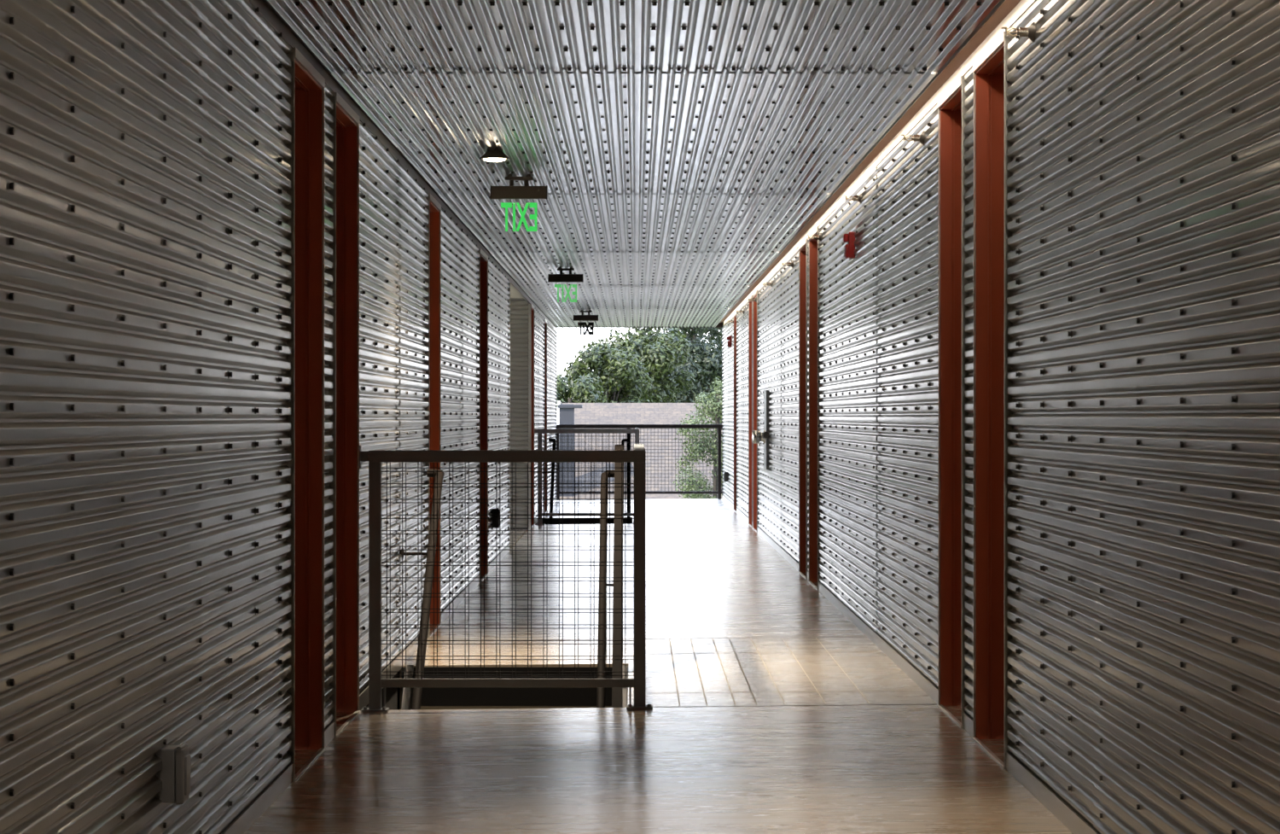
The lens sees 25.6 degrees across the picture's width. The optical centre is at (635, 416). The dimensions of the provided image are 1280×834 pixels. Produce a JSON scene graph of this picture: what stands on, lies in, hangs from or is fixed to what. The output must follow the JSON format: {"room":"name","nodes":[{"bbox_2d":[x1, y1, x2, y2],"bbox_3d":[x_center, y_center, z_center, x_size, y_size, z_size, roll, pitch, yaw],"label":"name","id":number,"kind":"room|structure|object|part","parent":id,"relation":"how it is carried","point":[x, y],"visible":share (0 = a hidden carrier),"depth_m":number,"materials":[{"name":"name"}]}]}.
{"room":"building corridor","nodes":[
{"label":"building corridor","id":0,"kind":"room"},
{"bbox_2d":[0,0,556,833],"bbox_3d":[-1.306,0.049,18.000,0.319,2.912,46.000,0,0,0],"label":"wall","id":1,"kind":"structure","parent":0,"point":[147,147],"depth_m":7.25,"materials":[{"name":"grey metal"}]},
{"bbox_2d":[155,742,190,803],"bbox_3d":[-1.134,0.874,6.900,0.078,0.141,0.094,0,0,0],"label":"outlet box","id":2,"kind":"object","parent":1,"relation":"attached to","point":[174,774],"visible":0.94,"depth_m":6.86,"materials":[{"name":"grey"}]},
{"bbox_3d":[-1.165,-0.029,9.476,0.028,2.517,0.032,0,0,0],"label":"edge trim","id":3,"kind":"part","parent":1,"relation":"part of","materials":[{"name":"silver metal"}]},
{"bbox_2d":[290,46,325,780],"bbox_3d":[-1.281,0.003,9.940,0.268,2.495,0.900,0,0,0],"label":"door","id":4,"kind":"structure","parent":1,"relation":"in","point":[309,83],"depth_m":10.38,"materials":[{"name":"brown paint"}]},
{"bbox_3d":[-1.277,-1.199,9.940,0.240,0.032,0.900,0,0,0],"label":"head frame","id":5,"kind":"part","parent":4,"relation":"part of","materials":[{"name":"brown paint"}]},
{"bbox_3d":[-1.165,-0.029,10.404,0.028,2.517,0.032,0,0,0],"label":"edge trim","id":6,"kind":"part","parent":1,"relation":"part of","materials":[{"name":"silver metal"}]},
{"bbox_3d":[-1.165,-0.029,10.786,0.028,2.517,0.032,0,0,0],"label":"edge trim","id":7,"kind":"part","parent":1,"relation":"part of","materials":[{"name":"silver metal"}]},
{"bbox_2d":[332,92,359,737],"bbox_3d":[-1.281,0.003,11.250,0.268,2.495,0.900,0,0,0],"label":"door","id":8,"kind":"structure","parent":1,"relation":"in","point":[347,120],"depth_m":11.69,"materials":[{"name":"brown paint"}]},
{"bbox_3d":[-1.277,-1.199,11.250,0.240,0.032,0.900,0,0,0],"label":"head frame","id":9,"kind":"part","parent":8,"relation":"part of","materials":[{"name":"brown paint"}]},
{"bbox_3d":[-1.165,-0.029,11.714,0.028,2.517,0.032,0,0,0],"label":"edge trim","id":10,"kind":"part","parent":1,"relation":"part of","materials":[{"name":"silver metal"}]},
{"bbox_2d":[399,468,444,709],"bbox_3d":[-1.073,1.627,12.430,0.185,2.715,4.082,0,0,0],"label":"wall handrail","id":11,"kind":"object","parent":1,"relation":"attached to","point":[416,698],"visible":0.57,"depth_m":13.56,"materials":[{"name":"brown metal"}]},
{"bbox_3d":[-1.165,-0.029,15.686,0.028,2.517,0.032,0,0,0],"label":"edge trim","id":12,"kind":"part","parent":1,"relation":"part of","materials":[{"name":"silver metal"}]},
{"bbox_2d":[428,192,441,636],"bbox_3d":[-1.281,0.003,16.150,0.268,2.495,0.900,0,0,0],"label":"door","id":13,"kind":"structure","parent":1,"relation":"in","point":[434,206],"depth_m":16.59,"materials":[{"name":"brown paint"}]},
{"bbox_3d":[-1.277,-1.199,16.150,0.240,0.032,0.900,0,0,0],"label":"head frame","id":14,"kind":"part","parent":13,"relation":"part of","materials":[{"name":"brown paint"}]},
{"bbox_3d":[-1.165,-0.029,16.614,0.028,2.517,0.032,0,0,0],"label":"edge trim","id":15,"kind":"part","parent":1,"relation":"part of","materials":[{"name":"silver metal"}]},
{"bbox_3d":[-1.165,-0.029,20.786,0.028,2.517,0.032,0,0,0],"label":"edge trim","id":16,"kind":"part","parent":1,"relation":"part of","materials":[{"name":"silver metal"}]},
{"bbox_2d":[479,247,488,581],"bbox_3d":[-1.281,0.003,21.350,0.268,2.495,1.100,0,0,0],"label":"door","id":17,"kind":"structure","parent":1,"relation":"in","point":[484,258],"depth_m":21.89,"materials":[{"name":"brown paint"}]},
{"bbox_3d":[-1.277,-1.199,21.350,0.240,0.032,1.100,0,0,0],"label":"head frame","id":18,"kind":"part","parent":17,"relation":"part of","materials":[{"name":"brown paint"}]},
{"bbox_2d":[490,507,499,528],"bbox_3d":[-1.134,0.819,22.750,0.078,0.161,0.107,0,0,0],"label":"outlet box","id":19,"kind":"object","parent":1,"relation":"attached to","point":[493,511],"visible":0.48,"depth_m":22.70,"materials":[{"name":"grey plastic"}]},
{"bbox_2d":[530,302,534,527],"bbox_3d":[-1.281,0.003,31.450,0.268,2.495,0.900,0,0,0],"label":"door","id":20,"kind":"structure","parent":1,"relation":"in","point":[532,305],"depth_m":31.88,"materials":[{"name":"brown paint"}]},
{"bbox_3d":[-1.165,-0.029,31.914,0.028,2.517,0.032,0,0,0],"label":"edge trim","id":21,"kind":"part","parent":1,"relation":"part of","materials":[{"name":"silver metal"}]},
{"bbox_3d":[-1.165,-0.029,35.586,0.028,2.517,0.032,0,0,0],"label":"edge trim","id":22,"kind":"part","parent":1,"relation":"part of","materials":[{"name":"silver metal"}]},
{"bbox_2d":[544,318,546,512],"bbox_3d":[-1.281,0.003,36.050,0.268,2.495,0.900,0,0,0],"label":"door","id":23,"kind":"structure","parent":1,"relation":"in","point":[545,320],"depth_m":36.48,"materials":[{"name":"brown paint"}]},
{"bbox_3d":[-1.165,-0.029,36.514,0.028,2.517,0.032,0,0,0],"label":"edge trim","id":24,"kind":"part","parent":1,"relation":"part of","materials":[{"name":"silver metal"}]},
{"bbox_2d":[541,438,556,523],"bbox_3d":[-1.073,1.627,32.669,0.185,2.715,4.082,0,0,0],"label":"wall handrail","id":25,"kind":"object","parent":1,"relation":"attached to","point":[551,439],"visible":0.16,"depth_m":33.83,"materials":[{"name":"brown metal"}]},
{"bbox_3d":[-1.025,1.627,32.669,0.090,2.715,4.083,0,0,0],"label":"grab rail","id":26,"kind":"part","parent":25,"relation":"part of","materials":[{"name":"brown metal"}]},
{"bbox_2d":[555,332,556,494],"bbox_3d":[-1.309,-0.095,41.013,0.312,3.200,0.034,0,0,0],"label":"trim","id":27,"kind":"structure","parent":1,"relation":"attached to","point":[555,333],"depth_m":41.00,"materials":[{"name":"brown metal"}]},
{"bbox_2d":[507,283,529,551],"bbox_3d":[-2.925,0.055,28.275,3.549,2.900,5.350,0,0,0],"label":"wall","id":28,"kind":"structure","parent":0,"point":[519,322],"depth_m":30.73,"materials":[{"name":"grey paint"}]},
{"bbox_2d":[262,0,1021,327],"bbox_3d":[0.055,-1.491,18.010,3.040,0.409,46.020,0,0,0],"label":"ceiling","id":29,"kind":"structure","parent":0,"point":[681,149],"depth_m":11.88,"materials":[{"name":"grey metal"}]},
{"bbox_3d":[-1.157,-1.308,18.000,0.016,0.033,46.000,0,0,0],"label":"corner trim","id":30,"kind":"part","parent":29,"relation":"part of","materials":[{"name":"grey metal"}]},
{"bbox_2d":[479,146,509,162],"bbox_3d":[-0.690,-1.280,13.760,0.148,0.070,0.148,0,0,0],"label":"ceiling lamp","id":31,"kind":"object","parent":29,"relation":"in","point":[495,155],"visible":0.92,"depth_m":13.72,"materials":[{"name":"brown metal"}]},
{"bbox_2d":[490,174,547,233],"bbox_3d":[-0.630,-1.148,15.200,0.306,0.322,0.064,0,0,0],"label":"exit sign","id":32,"kind":"object","parent":29,"relation":"hanging from","point":[517,209],"visible":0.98,"depth_m":15.20,"materials":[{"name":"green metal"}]},
{"bbox_3d":[-0.630,-1.081,15.200,0.270,0.188,0.007,0,0,0],"label":"clear panel","id":33,"kind":"part","parent":32,"relation":"part of","materials":[{"name":"white plastic"}]},
{"bbox_2d":[547,266,583,303],"bbox_3d":[-0.611,-1.148,24.600,0.306,0.322,0.064,0,0,0],"label":"exit sign","id":34,"kind":"object","parent":29,"relation":"hanging from","point":[565,288],"visible":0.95,"depth_m":24.60,"materials":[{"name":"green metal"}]},
{"bbox_3d":[-0.611,-1.081,24.600,0.270,0.188,0.007,0,0,0],"label":"clear panel","id":35,"kind":"part","parent":34,"relation":"part of","materials":[{"name":"white plastic"}]},
{"bbox_2d":[573,309,598,336],"bbox_3d":[-0.612,-1.148,34.500,0.306,0.322,0.064,0,0,0],"label":"exit sign","id":36,"kind":"object","parent":29,"relation":"hanging from","point":[585,325],"visible":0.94,"depth_m":34.50,"materials":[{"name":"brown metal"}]},
{"bbox_3d":[-0.612,-1.081,34.500,0.270,0.188,0.007,0,0,0],"label":"clear panel","id":37,"kind":"part","parent":36,"relation":"part of","materials":[{"name":"white plastic"}]},
{"bbox_3d":[0.055,-1.494,41.004,3.040,0.402,0.032,0,0,0],"label":"trim","id":38,"kind":"part","parent":29,"relation":"part of","materials":[{"name":"grey metal"}]},
{"bbox_3d":[1.148,-1.305,18.000,0.004,0.024,46.000,0,0,0],"label":"edge trim","id":39,"kind":"part","parent":29,"relation":"part of","materials":[{"name":"silver metal"}]},
{"bbox_2d":[244,498,1073,833],"bbox_3d":[0.055,1.354,18.175,2.440,0.301,46.350,0,0,0],"label":"floor","id":40,"kind":"structure","parent":0,"point":[772,712],"depth_m":10.76,"materials":[{"name":"beige"}]},
{"bbox_2d":[359,443,652,711],"bbox_3d":[-0.543,0.676,13.182,1.228,1.110,2.925,0,0,0],"label":"guard","id":41,"kind":"object","parent":40,"relation":"on","point":[637,456],"visible":1,"depth_m":11.75,"materials":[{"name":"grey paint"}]},
{"bbox_3d":[-1.088,0.710,11.765,0.050,1.039,0.050,0,0,0],"label":"post","id":42,"kind":"part","parent":41,"relation":"part of","materials":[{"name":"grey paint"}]},
{"bbox_3d":[-1.088,1.220,11.765,0.110,0.022,0.090,0,0,0],"label":"plate","id":43,"kind":"part","parent":41,"relation":"part of","materials":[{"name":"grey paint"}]},
{"bbox_3d":[-0.536,1.160,11.765,1.054,0.130,0.032,0,0,0],"label":"rail","id":44,"kind":"part","parent":41,"relation":"part of","materials":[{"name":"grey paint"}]},
{"bbox_3d":[-0.536,0.166,11.765,1.154,0.050,0.050,0,0,0],"label":"rail","id":45,"kind":"part","parent":41,"relation":"part of","materials":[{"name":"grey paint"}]},
{"bbox_3d":[0.016,0.166,13.217,0.050,0.050,2.855,0,0,0],"label":"rail","id":46,"kind":"part","parent":41,"relation":"part of","materials":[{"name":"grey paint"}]},
{"bbox_3d":[0.016,0.704,11.765,0.050,1.028,0.050,0,0,0],"label":"post","id":47,"kind":"part","parent":41,"relation":"part of","materials":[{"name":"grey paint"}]},
{"bbox_3d":[0.016,1.209,11.765,0.110,0.022,0.090,0,0,0],"label":"plate","id":48,"kind":"part","parent":41,"relation":"part of","materials":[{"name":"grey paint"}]},
{"bbox_2d":[534,426,639,524],"bbox_3d":[-0.543,0.676,33.422,1.228,1.110,2.925,0,0,0],"label":"guard","id":49,"kind":"object","parent":40,"relation":"on","point":[636,431],"visible":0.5,"depth_m":32.00,"materials":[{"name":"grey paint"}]},
{"bbox_3d":[-1.088,0.710,32.005,0.050,1.039,0.050,0,0,0],"label":"post","id":50,"kind":"part","parent":49,"relation":"part of","materials":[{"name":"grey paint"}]},
{"bbox_3d":[-0.536,1.160,32.005,1.054,0.130,0.032,0,0,0],"label":"rail","id":51,"kind":"part","parent":49,"relation":"part of","materials":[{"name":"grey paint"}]},
{"bbox_3d":[-0.536,0.166,32.005,1.154,0.050,0.050,0,0,0],"label":"rail","id":52,"kind":"part","parent":49,"relation":"part of","materials":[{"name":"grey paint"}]},
{"bbox_3d":[0.016,0.704,32.005,0.050,1.028,0.050,0,0,0],"label":"post","id":53,"kind":"part","parent":49,"relation":"part of","materials":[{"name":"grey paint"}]},
{"bbox_2d":[556,424,722,500],"bbox_3d":[0.055,0.669,41.200,2.640,1.112,0.050,0,0,0],"label":"balcony railing","id":54,"kind":"object","parent":40,"relation":"on","point":[718,427],"visible":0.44,"depth_m":41.19,"materials":[{"name":"brown metal"}]},
{"bbox_3d":[-1.145,0.695,41.200,0.050,1.060,0.050,0,0,0],"label":"post","id":55,"kind":"part","parent":54,"relation":"part of","materials":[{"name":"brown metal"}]},
{"bbox_3d":[0.055,0.141,41.200,2.640,0.057,0.050,0,0,0],"label":"rail","id":56,"kind":"part","parent":54,"relation":"part of","materials":[{"name":"brown metal"}]},
{"bbox_3d":[0.055,1.113,41.200,2.640,0.035,0.030,0,0,0],"label":"rail","id":57,"kind":"part","parent":54,"relation":"part of","materials":[{"name":"brown metal"}]},
{"bbox_3d":[1.225,0.695,41.200,0.050,1.060,0.050,0,0,0],"label":"post","id":58,"kind":"part","parent":54,"relation":"part of","materials":[{"name":"brown metal"}]},
{"bbox_3d":[0.620,1.322,13.610,1.310,0.233,3.620,0,0,0],"label":"panel","id":59,"kind":"part","parent":40,"relation":"part of","materials":[{"name":"beige wood"}]},
{"bbox_2d":[722,0,1279,833],"bbox_3d":[1.416,0.011,18.000,0.319,2.988,46.000,0,0,0],"label":"wall","id":60,"kind":"structure","parent":0,"point":[1142,137],"depth_m":7.88,"materials":[{"name":"grey metal"}]},
{"bbox_2d":[722,327,723,493],"bbox_3d":[1.419,-0.095,41.013,0.312,3.200,0.034,0,0,0],"label":"trim","id":61,"kind":"structure","parent":60,"relation":"attached to","point":[723,328],"depth_m":41.00,"materials":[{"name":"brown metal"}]},
{"bbox_2d":[723,471,729,482],"bbox_3d":[1.244,0.824,38.600,0.078,0.141,0.094,0,0,0],"label":"outlet box","id":62,"kind":"object","parent":60,"relation":"attached to","point":[726,474],"visible":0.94,"depth_m":38.55,"materials":[{"name":"grey"}]},
{"bbox_2d":[726,335,732,347],"bbox_3d":[1.238,-0.993,37.300,0.066,0.152,0.124,0,0,0],"label":"fire alarm strobe","id":63,"kind":"object","parent":60,"relation":"attached to","point":[729,338],"visible":1,"depth_m":37.24,"materials":[{"name":"red plastic"}]},
{"bbox_3d":[1.275,-0.079,36.214,0.028,2.568,0.032,0,0,0],"label":"edge trim","id":64,"kind":"part","parent":60,"relation":"part of","materials":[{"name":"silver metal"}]},
{"bbox_2d":[733,311,736,512],"bbox_3d":[1.391,-0.046,35.750,0.268,2.542,0.900,0,0,0],"label":"door","id":65,"kind":"structure","parent":60,"relation":"in","point":[735,313],"depth_m":36.18,"materials":[{"name":"brown paint"}]},
{"bbox_3d":[1.275,-0.079,35.286,0.028,2.568,0.032,0,0,0],"label":"edge trim","id":66,"kind":"part","parent":60,"relation":"part of","materials":[{"name":"silver metal"}]},
{"bbox_2d":[748,295,752,527],"bbox_3d":[1.391,-0.046,31.000,0.268,2.542,0.900,0,0,0],"label":"door","id":67,"kind":"structure","parent":60,"relation":"in","point":[751,296],"depth_m":31.44,"materials":[{"name":"brown paint"}]},
{"bbox_2d":[746,296,756,302],"bbox_3d":[1.219,-1.224,29.490,0.104,0.068,0.068,0,0,0],"label":"sprinkler","id":68,"kind":"object","parent":60,"relation":"attached to","point":[755,298],"visible":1,"depth_m":29.48,"materials":[{"name":"silver metal"}]},
{"bbox_3d":[1.275,-0.079,30.536,0.028,2.568,0.032,0,0,0],"label":"edge trim","id":69,"kind":"part","parent":60,"relation":"part of","materials":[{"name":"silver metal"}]},
{"bbox_2d":[752,290,757,532],"bbox_3d":[1.391,-0.046,29.775,0.268,2.542,0.950,0,0,0],"label":"door","id":70,"kind":"structure","parent":60,"relation":"in","point":[754,294],"depth_m":30.24,"materials":[{"name":"brown paint"}]},
{"bbox_3d":[1.275,-0.079,29.286,0.028,2.568,0.032,0,0,0],"label":"edge trim","id":71,"kind":"part","parent":60,"relation":"part of","materials":[{"name":"silver metal"}]},
{"bbox_2d":[751,389,769,469],"bbox_3d":[1.193,0.128,26.965,0.157,0.755,0.570,0,0,0],"label":"valve","id":72,"kind":"object","parent":60,"relation":"attached to","point":[757,436],"visible":1,"depth_m":26.80,"materials":[{"name":"grey metal"}]},
{"bbox_2d":[762,430,769,438],"bbox_3d":[1.237,0.176,26.810,0.070,0.071,0.261,0,0,0],"label":"outlet","id":73,"kind":"object","parent":72,"relation":"attached to","point":[765,433],"depth_m":26.68,"materials":[{"name":"metal"}]},
{"bbox_2d":[762,281,773,286],"bbox_3d":[1.219,-1.224,26.070,0.104,0.068,0.068,0,0,0],"label":"sprinkler","id":74,"kind":"object","parent":60,"relation":"attached to","point":[771,282],"visible":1,"depth_m":26.05,"materials":[{"name":"silver metal"}]},
{"bbox_2d":[780,260,793,267],"bbox_3d":[1.219,-1.224,22.650,0.104,0.068,0.068,0,0,0],"label":"sprinkler","id":75,"kind":"object","parent":60,"relation":"attached to","point":[788,264],"visible":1,"depth_m":22.64,"materials":[{"name":"silver metal"}]},
{"bbox_3d":[1.275,-0.079,21.734,0.028,2.568,0.032,0,0,0],"label":"edge trim","id":76,"kind":"part","parent":60,"relation":"part of","materials":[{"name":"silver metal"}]},
{"bbox_2d":[798,238,807,579],"bbox_3d":[1.391,-0.046,21.275,0.268,2.542,0.890,0,0,0],"label":"door","id":77,"kind":"structure","parent":60,"relation":"in","point":[802,247],"depth_m":21.71,"materials":[{"name":"brown paint"}]},
{"bbox_3d":[1.387,-1.271,21.275,0.240,0.032,0.890,0,0,0],"label":"head frame","id":78,"kind":"part","parent":77,"relation":"part of","materials":[{"name":"brown paint"}]},
{"bbox_3d":[1.275,-0.079,20.816,0.028,2.568,0.032,0,0,0],"label":"edge trim","id":79,"kind":"part","parent":60,"relation":"part of","materials":[{"name":"silver metal"}]},
{"bbox_3d":[1.275,-0.079,20.534,0.028,2.568,0.032,0,0,0],"label":"edge trim","id":80,"kind":"part","parent":60,"relation":"part of","materials":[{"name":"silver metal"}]},
{"bbox_2d":[808,226,818,590],"bbox_3d":[1.391,-0.046,20.020,0.268,2.542,1.000,0,0,0],"label":"door","id":81,"kind":"structure","parent":60,"relation":"in","point":[813,242],"depth_m":20.51,"materials":[{"name":"brown paint"}]},
{"bbox_3d":[1.387,-1.271,20.020,0.240,0.032,1.000,0,0,0],"label":"head frame","id":82,"kind":"part","parent":81,"relation":"part of","materials":[{"name":"brown paint"}]},
{"bbox_2d":[806,232,821,242],"bbox_3d":[1.219,-1.224,19.230,0.104,0.068,0.068,0,0,0],"label":"sprinkler","id":83,"kind":"object","parent":60,"relation":"attached to","point":[816,236],"visible":1,"depth_m":19.22,"materials":[{"name":"silver metal"}]},
{"bbox_3d":[1.275,-0.079,19.506,0.028,2.568,0.032,0,0,0],"label":"edge trim","id":84,"kind":"part","parent":60,"relation":"part of","materials":[{"name":"silver metal"}]},
{"bbox_2d":[843,231,855,259],"bbox_3d":[1.238,-0.993,16.350,0.066,0.152,0.124,0,0,0],"label":"fire alarm strobe","id":85,"kind":"object","parent":60,"relation":"attached to","point":[849,248],"visible":1,"depth_m":16.29,"materials":[{"name":"red plastic"}]},
{"bbox_2d":[843,244,849,258],"bbox_3d":[1.222,-0.960,16.350,0.022,0.077,0.116,0,0,0],"label":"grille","id":86,"kind":"object","parent":85,"relation":"attached to","point":[846,247],"depth_m":16.30,"materials":[{"name":"plastic"}]},
{"bbox_2d":[843,192,862,203],"bbox_3d":[1.219,-1.224,15.810,0.104,0.068,0.068,0,0,0],"label":"sprinkler","id":87,"kind":"object","parent":60,"relation":"attached to","point":[855,198],"visible":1,"depth_m":15.80,"materials":[{"name":"silver metal"}]},
{"bbox_2d":[900,130,925,145],"bbox_3d":[1.219,-1.224,12.390,0.104,0.068,0.068,0,0,0],"label":"sprinkler","id":88,"kind":"object","parent":60,"relation":"attached to","point":[921,137],"visible":1,"depth_m":12.38,"materials":[{"name":"silver metal"}]},
{"bbox_3d":[1.275,-0.079,11.734,0.028,2.568,0.032,0,0,0],"label":"edge trim","id":89,"kind":"part","parent":60,"relation":"part of","materials":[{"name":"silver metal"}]},
{"bbox_2d":[937,75,964,727],"bbox_3d":[1.391,-0.046,11.303,0.268,2.542,0.835,0,0,0],"label":"door","id":90,"kind":"structure","parent":60,"relation":"in","point":[950,103],"depth_m":11.71,"materials":[{"name":"brown paint"}]},
{"bbox_3d":[1.387,-1.271,11.303,0.240,0.032,0.835,0,0,0],"label":"head frame","id":91,"kind":"part","parent":90,"relation":"part of","materials":[{"name":"brown paint"}]},
{"bbox_3d":[1.275,-0.079,10.871,0.028,2.568,0.032,0,0,0],"label":"edge trim","id":92,"kind":"part","parent":60,"relation":"part of","materials":[{"name":"silver metal"}]},
{"bbox_3d":[1.275,-0.079,10.514,0.028,2.568,0.032,0,0,0],"label":"edge trim","id":93,"kind":"part","parent":60,"relation":"part of","materials":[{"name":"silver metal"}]},
{"bbox_2d":[972,31,1006,768],"bbox_3d":[1.391,-0.046,10.065,0.268,2.542,0.870,0,0,0],"label":"door","id":94,"kind":"structure","parent":60,"relation":"in","point":[988,67],"depth_m":10.49,"materials":[{"name":"brown paint"}]},
{"bbox_3d":[1.387,-1.271,10.065,0.240,0.032,0.870,0,0,0],"label":"head frame","id":95,"kind":"part","parent":94,"relation":"part of","materials":[{"name":"brown paint"}]},
{"bbox_3d":[1.275,-0.079,9.616,0.028,2.568,0.032,0,0,0],"label":"edge trim","id":96,"kind":"part","parent":60,"relation":"part of","materials":[{"name":"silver metal"}]},
{"bbox_2d":[1000,21,1035,42],"bbox_3d":[1.219,-1.224,8.970,0.104,0.068,0.068,0,0,0],"label":"sprinkler","id":97,"kind":"object","parent":60,"relation":"attached to","point":[1029,32],"visible":1,"depth_m":8.96,"materials":[{"name":"silver metal"}]},
{"bbox_3d":[0.055,4.280,18.000,3.040,0.150,46.000,0,0,0],"label":"floor","id":98,"kind":"structure","parent":0,"visible":0},
{"bbox_2d":[401,664,626,709],"bbox_3d":[-0.590,2.786,11.954,1.090,3.122,3.872,0,0,0],"label":"staircase","id":99,"kind":"structure","parent":98,"relation":"on","point":[432,697],"depth_m":13.88,"materials":[{"name":"grey metal"}]},
{"bbox_2d":[596,444,623,707],"bbox_3d":[-0.119,1.898,12.352,0.115,3.514,3.933,0,0,0],"label":"stair handrail","id":100,"kind":"object","parent":99,"relation":"attached to","point":[616,691],"visible":0.64,"depth_m":13.39,"materials":[{"name":"brown metal"}]},
{"bbox_3d":[-0.132,1.600,12.354,0.091,2.658,3.929,0,0,0],"label":"grab rail","id":101,"kind":"part","parent":100,"relation":"part of","materials":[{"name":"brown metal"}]},
{"bbox_3d":[-0.084,1.460,12.300,0.044,2.631,3.828,0,0,0],"label":"sloping rail","id":102,"kind":"part","parent":100,"relation":"part of","materials":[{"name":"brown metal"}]},
{"bbox_3d":[-0.084,0.678,14.200,0.040,1.074,0.040,0,0,0],"label":"post","id":103,"kind":"part","parent":100,"relation":"part of","materials":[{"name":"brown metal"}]},
{"bbox_2d":[541,517,632,523],"bbox_3d":[-0.590,2.786,32.194,1.090,3.122,3.872,0,0,0],"label":"staircase","id":104,"kind":"structure","parent":98,"relation":"on","point":[544,522],"depth_m":34.12,"materials":[{"name":"grey metal"}]},
{"bbox_2d":[621,428,630,523],"bbox_3d":[-0.119,1.898,32.592,0.115,3.514,3.933,0,0,0],"label":"stair handrail","id":105,"kind":"object","parent":104,"relation":"attached to","point":[628,439],"visible":0.3,"depth_m":33.52,"materials":[{"name":"brown metal"}]},
{"bbox_3d":[-0.132,1.600,32.594,0.091,2.658,3.929,0,0,0],"label":"grab rail","id":106,"kind":"part","parent":105,"relation":"part of","materials":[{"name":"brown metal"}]},
{"bbox_3d":[-0.084,1.460,32.540,0.044,2.631,3.828,0,0,0],"label":"sloping rail","id":107,"kind":"part","parent":105,"relation":"part of","materials":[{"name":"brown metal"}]},
{"label":"outside","id":108,"kind":"structure","parent":0,"visible":0},
{"label":"ground","id":109,"kind":"structure","parent":108,"visible":0},
{"bbox_2d":[556,372,603,413],"bbox_3d":[-2.208,3.033,101.033,2.666,9.350,3.255,0,0,0],"label":"tree","id":110,"kind":"object","parent":109,"relation":"on","point":[584,390],"visible":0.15,"depth_m":100.74,"materials":[{"name":"green plant"}]},
{"bbox_2d":[561,338,654,402],"bbox_3d":[-1.212,2.357,106.913,3.910,10.703,4.252,0,0,0],"label":"tree","id":111,"kind":"object","parent":109,"relation":"on","point":[622,378],"visible":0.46,"depth_m":106.30,"materials":[{"name":"green plant"}]},
{"bbox_2d":[556,400,722,500],"bbox_3d":[6.640,3.678,61.975,16.720,8.054,16.050,0,0,0],"label":"boundary wall","id":112,"kind":"structure","parent":109,"relation":"on","point":[567,413],"depth_m":60.08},
{"bbox_2d":[597,327,695,402],"bbox_3d":[0.169,1.742,112.718,4.548,11.934,4.236,0,0,0],"label":"tree","id":113,"kind":"object","parent":109,"relation":"on","point":[659,354],"visible":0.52,"depth_m":112.05,"materials":[{"name":"green plant"}]},
{"bbox_2d":[657,327,722,402],"bbox_3d":[2.137,1.505,119.107,6.009,12.408,6.062,0,0,0],"label":"tree","id":114,"kind":"object","parent":109,"relation":"on","point":[712,362],"visible":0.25,"depth_m":117.66,"materials":[{"name":"green plant"}]},
{"bbox_2d":[672,375,722,499],"bbox_3d":[1.399,3.497,48.983,1.646,8.418,1.475,0,0,0],"label":"young tree","id":115,"kind":"object","parent":109,"relation":"on","point":[716,407],"visible":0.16,"depth_m":48.94,"materials":[{"name":"green plant"}]},
{"bbox_2d":[680,327,722,394],"bbox_3d":[4.075,1.028,126.000,6.072,13.364,5.942,0,0,0],"label":"tree","id":116,"kind":"object","parent":109,"relation":"on","point":[703,334],"visible":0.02,"depth_m":125.06,"materials":[{"name":"green plant"}]}
]}

